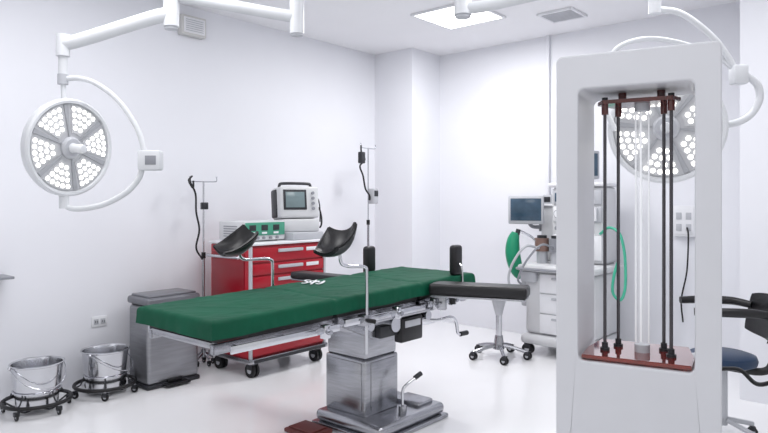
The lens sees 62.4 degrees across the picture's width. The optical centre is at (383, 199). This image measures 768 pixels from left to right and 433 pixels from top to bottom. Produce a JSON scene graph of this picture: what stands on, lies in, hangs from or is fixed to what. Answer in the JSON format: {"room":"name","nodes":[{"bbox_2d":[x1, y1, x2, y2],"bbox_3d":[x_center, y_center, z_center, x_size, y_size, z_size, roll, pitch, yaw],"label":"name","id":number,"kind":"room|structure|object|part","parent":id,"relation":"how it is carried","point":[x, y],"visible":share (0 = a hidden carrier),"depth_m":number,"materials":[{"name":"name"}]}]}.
{"room":"operating room","nodes":[
{"label":"operating room","id":0,"kind":"room"},
{"bbox_2d":[0,0,374,402],"bbox_3d":[-2.242,-0.133,4.913,0.150,3.065,7.720,0,0,41],"label":"wall","id":1,"kind":"structure","parent":0,"point":[255,108],"depth_m":5.22,"materials":[{"name":"paint"}]},
{"bbox_2d":[0,274,14,279],"bbox_3d":[-2.690,0.555,4.125,0.200,0.090,0.460,0,0,41],"label":"wall shelf","id":2,"kind":"object","parent":1,"relation":"attached to","point":[2,276],"visible":1,"depth_m":4.22,"materials":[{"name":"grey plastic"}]},
{"bbox_2d":[91,315,106,327],"bbox_3d":[-2.180,0.930,4.860,0.014,0.080,0.120,0,0,41],"label":"wall outlet","id":3,"kind":"object","parent":1,"relation":"attached to","point":[97,321],"visible":1,"depth_m":4.85,"materials":[{"name":"white plastic"}]},
{"bbox_2d":[178,14,205,39],"bbox_3d":[-1.642,-1.485,5.433,0.081,0.170,0.240,0,0,41],"label":"air vent","id":4,"kind":"object","parent":1,"relation":"attached to","point":[189,26],"visible":0.95,"depth_m":5.39,"materials":[{"name":"beige plastic"}]},
{"bbox_2d":[0,321,767,432],"bbox_3d":[0.724,1.450,2.359,7.980,0.100,7.720,0,0,41],"label":"floor","id":5,"kind":"structure","parent":0,"point":[482,394],"depth_m":4.45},
{"bbox_2d":[0,356,72,420],"bbox_3d":[-2.305,1.238,4.218,0.442,0.325,0.439,0,0,41],"label":"bucket","id":6,"kind":"object","parent":5,"relation":"on","point":[36,381],"visible":1,"depth_m":4.11,"materials":[{"name":"metal"}]},
{"bbox_3d":[-2.307,1.317,4.217,0.435,0.134,0.435,0,0,41],"label":"rolling frame","id":7,"kind":"part","parent":6,"relation":"part of","materials":[{"name":"black metal"}]},
{"bbox_3d":[-2.237,1.151,4.156,0.209,0.145,0.360,0,0,41],"label":"bail handle","id":8,"kind":"part","parent":6,"relation":"part of","materials":[{"name":"silver metal"}]},
{"bbox_2d":[72,343,137,401],"bbox_3d":[-2.019,1.238,4.598,0.442,0.325,0.439,0,0,12],"label":"bucket","id":9,"kind":"object","parent":5,"relation":"on","point":[104,365],"visible":1,"depth_m":4.49,"materials":[{"name":"silver metal"}]},
{"bbox_3d":[-2.020,1.317,4.596,0.435,0.134,0.435,0,0,12],"label":"rolling frame","id":10,"kind":"part","parent":9,"relation":"part of","materials":[{"name":"black metal"}]},
{"bbox_3d":[-1.929,1.151,4.577,0.209,0.145,0.360,0,0,12],"label":"bail handle","id":11,"kind":"part","parent":9,"relation":"part of","materials":[{"name":"silver metal"}]},
{"bbox_2d":[127,288,199,390],"bbox_3d":[-1.678,1.055,4.883,0.375,0.690,0.450,0,0,41],"label":"trash can","id":12,"kind":"object","parent":5,"relation":"on","point":[160,362],"visible":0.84,"depth_m":4.76,"materials":[{"name":"metal"}]},
{"bbox_3d":[-1.699,0.748,4.901,0.310,0.075,0.450,0,0,41],"label":"lid","id":13,"kind":"part","parent":12,"relation":"part of","materials":[{"name":"silver metal"}]},
{"bbox_2d":[188,175,216,366],"bbox_3d":[-1.532,0.597,5.363,0.197,1.607,0.245,0,0,-3],"label":"pole","id":14,"kind":"object","parent":5,"relation":"on","point":[203,205],"visible":0.84,"depth_m":5.37,"materials":[{"name":"metal"}]},
{"bbox_2d":[206,231,327,377],"bbox_3d":[-0.997,0.838,5.375,0.575,1.125,0.914,0,0,41],"label":"cart","id":15,"kind":"object","parent":5,"relation":"on","point":[292,253],"visible":0.57,"depth_m":5.16,"materials":[{"name":"red metal"}]},
{"bbox_3d":[-1.266,0.459,5.068,0.438,0.044,0.098,0,0,41],"label":"push handle","id":16,"kind":"part","parent":15,"relation":"part of","materials":[{"name":"silver metal"}]},
{"bbox_2d":[219,220,284,240],"bbox_3d":[-1.091,0.255,5.265,0.356,0.165,0.423,0,0,41],"label":"electrosurgical unit","id":17,"kind":"object","parent":15,"relation":"on","point":[267,229],"visible":0.76,"depth_m":5.17,"materials":[{"name":"white plastic"}]},
{"bbox_3d":[-0.963,0.234,5.158,0.014,0.105,0.400,0,0,41],"label":"panel","id":18,"kind":"part","parent":17,"relation":"part of","materials":[{"name":"plastic"}]},
{"bbox_3d":[-0.973,1.262,5.403,0.575,0.040,0.840,0,0,41],"label":"frame","id":19,"kind":"part","parent":15,"relation":"part of","materials":[{"name":"metal"}]},
{"bbox_3d":[-0.706,0.640,5.299,0.021,0.031,0.450,0,0,41],"label":"handle","id":20,"kind":"part","parent":15,"relation":"part of","materials":[{"name":"grey plastic"}]},
{"bbox_3d":[-0.782,0.435,5.239,0.018,0.116,0.760,0,0,41],"label":"drawer","id":21,"kind":"part","parent":15,"relation":"part of","materials":[{"name":"red metal"}]},
{"bbox_3d":[-0.782,0.550,5.239,0.018,0.086,0.760,0,0,41],"label":"drawer","id":22,"kind":"part","parent":15,"relation":"part of","materials":[{"name":"red metal"}]},
{"bbox_3d":[-0.782,0.650,5.239,0.018,0.086,0.760,0,0,41],"label":"drawer","id":23,"kind":"part","parent":15,"relation":"part of","materials":[{"name":"red metal"}]},
{"bbox_3d":[-0.782,1.167,5.239,0.018,0.121,0.760,0,0,41],"label":"drawer","id":24,"kind":"part","parent":15,"relation":"part of","materials":[{"name":"red metal"}]},
{"bbox_2d":[271,182,322,231],"bbox_3d":[-0.759,0.058,5.591,0.414,0.433,0.260,0,0,-31],"label":"patient monitor","id":25,"kind":"object","parent":15,"relation":"on","point":[297,206],"visible":0.99,"depth_m":5.49,"materials":[{"name":"white plastic"}]},
{"bbox_3d":[-0.786,-0.121,5.598,0.326,0.076,0.032,0,0,-31],"label":"carry handle","id":26,"kind":"part","parent":25,"relation":"part of","materials":[{"name":"plastic"}]},
{"bbox_3d":[-0.706,0.410,5.299,0.021,0.031,0.450,0,0,41],"label":"handle","id":27,"kind":"part","parent":15,"relation":"part of","materials":[{"name":"grey plastic"}]},
{"bbox_3d":[-0.706,0.540,5.299,0.021,0.031,0.450,0,0,41],"label":"handle","id":28,"kind":"part","parent":15,"relation":"part of","materials":[{"name":"grey plastic"}]},
{"bbox_2d":[278,231,322,239],"bbox_3d":[-0.809,0.306,5.559,0.440,0.063,0.350,0,0,41],"label":"shelf","id":29,"kind":"object","parent":15,"relation":"attached to","point":[309,235],"depth_m":5.38,"materials":[{"name":"grey plastic"}]},
{"bbox_2d":[148,222,529,432],"bbox_3d":[-0.332,0.757,3.783,1.867,1.285,2.020,0,0,41],"label":"table","id":30,"kind":"object","parent":5,"relation":"on","point":[362,395],"visible":0.83,"depth_m":3.81,"materials":[{"name":"metal"}]},
{"bbox_3d":[-0.309,0.649,3.763,0.560,0.087,2.020,0,0,41],"label":"table frame","id":31,"kind":"part","parent":30,"relation":"part of","materials":[{"name":"metal"}]},
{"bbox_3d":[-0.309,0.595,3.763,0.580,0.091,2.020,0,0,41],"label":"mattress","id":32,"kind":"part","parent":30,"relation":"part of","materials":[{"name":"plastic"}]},
{"bbox_2d":[136,266,474,340],"bbox_3d":[-0.309,0.556,3.763,0.667,0.121,2.111,0,0,41],"label":"mattress","id":33,"kind":"object","parent":30,"relation":"on","point":[241,313],"visible":0.98,"depth_m":3.30,"materials":[{"name":"green fabric"}]},
{"bbox_3d":[-0.064,0.654,3.565,0.081,0.058,1.960,0,0,41],"label":"rail","id":34,"kind":"part","parent":30,"relation":"part of","materials":[{"name":"silver metal"}]},
{"bbox_3d":[0.162,1.191,3.926,0.174,0.239,0.050,0,0,-39],"label":"pedal lever","id":35,"kind":"part","parent":30,"relation":"part of","materials":[{"name":"silver metal"}]},
{"bbox_3d":[0.399,0.826,4.121,0.407,0.156,0.075,0,0,-32],"label":"crank handle","id":36,"kind":"part","parent":30,"relation":"part of","materials":[{"name":"silver metal"}]},
{"bbox_2d":[358,143,377,245],"bbox_3d":[-0.151,0.403,6.691,0.406,1.995,0.409,0,0,35],"label":"pole","id":37,"kind":"object","parent":5,"relation":"on","point":[372,194],"visible":0.56,"depth_m":6.69,"materials":[{"name":"metal"}]},
{"bbox_2d":[469,300,531,364],"bbox_3d":[1.026,1.099,5.646,0.542,0.603,0.507,0,0,41],"label":"stool","id":38,"kind":"object","parent":5,"relation":"on","point":[499,344],"visible":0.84,"depth_m":5.59,"materials":[{"name":"metal"}]},
{"bbox_2d":[505,151,626,352],"bbox_3d":[1.666,0.475,5.742,1.140,1.850,0.764,0,0,41],"label":"machine","id":39,"kind":"object","parent":5,"relation":"on","point":[540,275],"visible":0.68,"depth_m":5.70,"materials":[{"name":"white plastic"}]},
{"bbox_2d":[508,196,543,223],"bbox_3d":[1.346,0.094,6.003,0.314,0.268,0.164,0,0,41],"label":"monitor","id":40,"kind":"object","parent":39,"relation":"on","point":[521,209],"depth_m":5.97,"materials":[{"name":"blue plastic"}]},
{"bbox_3d":[1.488,0.244,6.074,0.263,0.112,0.130,0,0,-1],"label":"monitor arm","id":41,"kind":"part","parent":39,"relation":"part of","materials":[{"name":"grey plastic"}]},
{"bbox_3d":[1.571,0.745,5.533,0.460,0.170,0.025,0,0,41],"label":"drawer","id":42,"kind":"part","parent":39,"relation":"part of","materials":[{"name":"white plastic"}]},
{"bbox_3d":[1.571,0.925,5.533,0.460,0.170,0.025,0,0,41],"label":"drawer","id":43,"kind":"part","parent":39,"relation":"part of","materials":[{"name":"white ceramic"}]},
{"bbox_3d":[1.571,1.105,5.533,0.460,0.170,0.025,0,0,41],"label":"drawer","id":44,"kind":"part","parent":39,"relation":"part of","materials":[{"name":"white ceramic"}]},
{"bbox_3d":[1.662,0.130,5.846,0.210,0.140,0.030,0,0,41],"label":"panel","id":45,"kind":"part","parent":39,"relation":"part of","materials":[{"name":"white plastic"}]},
{"bbox_2d":[516,261,622,282],"bbox_3d":[1.666,0.660,5.728,0.730,0.160,0.744,0,0,41],"label":"countertop","id":46,"kind":"structure","parent":39,"relation":"on","point":[529,273],"depth_m":5.64,"materials":[{"name":"white plastic"}]},
{"bbox_3d":[1.757,0.430,5.765,0.460,0.220,0.030,0,0,41],"label":"panel","id":47,"kind":"part","parent":39,"relation":"part of","materials":[{"name":"white plastic"}]},
{"bbox_3d":[1.757,-0.025,5.765,0.460,0.130,0.030,0,0,41],"label":"panel","id":48,"kind":"part","parent":39,"relation":"part of","materials":[{"name":"grey plastic"}]},
{"bbox_2d":[594,151,598,178],"bbox_3d":[1.823,-0.300,5.771,0.190,0.300,0.270,0,0,41],"label":"monitor","id":49,"kind":"object","parent":39,"relation":"on","point":[596,153],"depth_m":5.78,"materials":[{"name":"blue plastic"}]},
{"bbox_3d":[1.844,0.130,5.690,0.230,0.140,0.030,0,0,41],"label":"panel","id":50,"kind":"part","parent":39,"relation":"part of","materials":[{"name":"grey plastic"}]},
{"bbox_2d":[556,41,767,432],"bbox_3d":[0.880,0.485,1.882,0.703,1.830,0.356,0,0,28],"label":"tower","id":51,"kind":"object","parent":5,"relation":"on","point":[605,385],"visible":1,"depth_m":1.85,"materials":[{"name":"plastic"}]},
{"bbox_3d":[0.675,0.074,1.937,0.028,0.772,0.028,0,0,28],"label":"support rod","id":52,"kind":"part","parent":51,"relation":"part of","materials":[{"name":"metal"}]},
{"bbox_3d":[0.734,0.074,1.985,0.028,0.772,0.028,0,0,28],"label":"support rod","id":53,"kind":"part","parent":51,"relation":"part of","materials":[{"name":"metal"}]},
{"bbox_3d":[0.776,0.464,1.925,0.300,0.012,0.250,0,0,28],"label":"plate","id":54,"kind":"part","parent":51,"relation":"part of","materials":[{"name":"red metal"}]},
{"bbox_3d":[0.777,-0.310,1.931,0.234,0.040,0.135,0,0,28],"label":"plate","id":55,"kind":"part","parent":51,"relation":"part of","materials":[{"name":"red metal"}]},
{"bbox_3d":[0.849,0.074,1.923,0.028,0.772,0.028,0,0,28],"label":"support rod","id":56,"kind":"part","parent":51,"relation":"part of","materials":[{"name":"metal"}]},
{"bbox_3d":[0.838,0.074,1.850,0.028,0.772,0.028,0,0,28],"label":"support rod","id":57,"kind":"part","parent":51,"relation":"part of","materials":[{"name":"metal"}]},
{"bbox_2d":[679,293,767,432],"bbox_3d":[2.002,0.975,3.700,0.541,0.850,0.533,0,0,16],"label":"swivel chair","id":58,"kind":"object","parent":5,"relation":"on","point":[756,315],"visible":0.61,"depth_m":3.68,"materials":[{"name":"grey plastic"}]},
{"bbox_3d":[2.045,0.625,3.920,0.403,0.063,0.086,0,0,16],"label":"armrest","id":59,"kind":"part","parent":58,"relation":"part of","materials":[{"name":"black plastic"}]},
{"bbox_3d":[1.978,0.924,3.707,0.370,0.072,0.370,0,0,16],"label":"seat","id":60,"kind":"part","parent":58,"relation":"part of","materials":[{"name":"blue plastic"}]},
{"bbox_3d":[1.924,0.625,3.490,0.403,0.062,0.087,0,0,16],"label":"armrest","id":61,"kind":"part","parent":58,"relation":"part of","materials":[{"name":"black plastic"}]},
{"bbox_3d":[2.202,0.675,3.644,0.126,0.250,0.470,0,0,16],"label":"backrest","id":62,"kind":"part","parent":58,"relation":"part of","materials":[{"name":"black plastic"}]},
{"bbox_2d":[375,48,439,324],"bbox_3d":[0.270,-0.133,7.302,0.541,3.065,0.521,0,0,41],"label":"column","id":63,"kind":"structure","parent":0,"point":[407,81],"depth_m":7.11,"materials":[{"name":"paint"}]},
{"bbox_2d":[179,0,739,55],"bbox_3d":[0.724,-1.715,2.359,7.980,0.100,7.720,0,0,41],"label":"ceiling","id":64,"kind":"structure","parent":0,"point":[374,27],"depth_m":5.95,"materials":[{"name":"paint"}]},
{"bbox_2d":[20,0,303,211],"bbox_3d":[-0.955,-0.800,3.583,1.922,1.730,0.469,0,0,-7],"label":"light","id":65,"kind":"object","parent":64,"relation":"hanging from","point":[66,143],"visible":1,"depth_m":3.49,"materials":[{"name":"metal"}]},
{"bbox_3d":[-1.675,-0.282,3.463,0.115,0.124,0.124,6,3,26],"label":"handle","id":66,"kind":"part","parent":65,"relation":"part of","materials":[{"name":"grey plastic"}]},
{"bbox_3d":[-1.464,-1.014,3.529,0.634,0.373,0.085,0,0,-4],"label":"spring arm","id":67,"kind":"part","parent":65,"relation":"part of","materials":[{"name":"metal"}]},
{"bbox_3d":[-0.660,-1.068,3.567,1.124,0.286,0.083,0,0,-2],"label":"extension arm","id":68,"kind":"part","parent":65,"relation":"part of","materials":[{"name":"metal"}]},
{"bbox_2d":[411,4,505,29],"bbox_3d":[0.673,-1.655,5.709,0.620,0.020,0.620,0,0,41],"label":"recessed light","id":69,"kind":"object","parent":64,"relation":"in","point":[443,16],"visible":0.74,"depth_m":5.74,"materials":[{"name":"white plastic"}]},
{"bbox_2d":[454,0,537,19],"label":"light","id":70,"kind":"object","parent":64,"relation":"hanging from","point":[463,9],"depth_m":3.54,"materials":[{"name":"metal"}]},
{"bbox_3d":[0.860,-1.123,3.334,1.079,0.274,0.135,0,0,35],"label":"spring arm","id":71,"kind":"part","parent":70,"relation":"part of","materials":[{"name":"metal"}]},
{"bbox_2d":[536,6,586,23],"bbox_3d":[1.596,-1.655,5.685,0.334,0.020,0.334,0,0,41],"label":"ceiling vent","id":72,"kind":"object","parent":64,"relation":"in","point":[569,13],"visible":1,"depth_m":5.66,"materials":[{"name":"white metal"}]},
{"bbox_2d":[607,95,694,182],"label":"light","id":73,"kind":"object","parent":64,"relation":"hanging from","point":[684,141],"depth_m":2.99,"materials":[{"name":"plastic"}]},
{"bbox_3d":[1.302,-0.334,2.927,0.120,0.120,0.112,0,4,24],"label":"handle","id":74,"kind":"part","parent":73,"relation":"part of","materials":[{"name":"grey plastic"}]},
{"bbox_2d":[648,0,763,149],"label":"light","id":75,"kind":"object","parent":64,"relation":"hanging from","point":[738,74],"depth_m":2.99,"materials":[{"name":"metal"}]},
{"bbox_2d":[440,1,739,349],"bbox_3d":[3.251,-0.133,5.178,7.830,3.065,0.150,0,0,41],"label":"wall","id":76,"kind":"structure","parent":0,"point":[493,98],"depth_m":6.56,"materials":[{"name":"paint"}]},
{"bbox_2d":[546,35,549,194],"bbox_3d":[1.662,-0.733,6.424,0.035,1.865,0.035,0,0,41],"label":"trim","id":77,"kind":"structure","parent":76,"relation":"attached to","point":[547,36],"depth_m":6.41,"materials":[{"name":"paint"}]},
{"bbox_2d":[673,206,694,321],"bbox_3d":[2.622,0.560,5.543,0.200,1.021,0.117,0,0,41],"label":"power outlet","id":78,"kind":"object","parent":76,"relation":"attached to","point":[683,216],"visible":0.89,"depth_m":5.53,"materials":[{"name":"white plastic"}]},
{"bbox_2d":[676,212,680,218],"bbox_3d":[2.586,0.140,5.562,0.044,0.060,0.009,0,0,41],"label":"socket","id":79,"kind":"object","parent":78,"relation":"attached to","point":[678,214],"depth_m":5.56,"materials":[{"name":"grey plastic"}]},
{"bbox_2d":[676,224,680,230],"bbox_3d":[2.586,0.240,5.562,0.044,0.060,0.009,0,0,41],"label":"socket","id":80,"kind":"object","parent":78,"relation":"attached to","point":[678,226],"depth_m":5.56,"materials":[{"name":"grey plastic"}]},
{"bbox_2d":[686,213,690,219],"bbox_3d":[2.647,0.140,5.510,0.044,0.060,0.009,0,0,41],"label":"socket","id":81,"kind":"object","parent":78,"relation":"attached to","point":[688,215],"depth_m":5.51,"materials":[{"name":"grey plastic"}]},
{"bbox_2d":[740,0,767,404],"bbox_3d":[4.333,-0.133,3.507,4.010,3.065,0.970,0,0,41],"label":"wall","id":82,"kind":"structure","parent":0,"point":[753,13],"depth_m":4.40,"materials":[{"name":"paint"}]}
]}

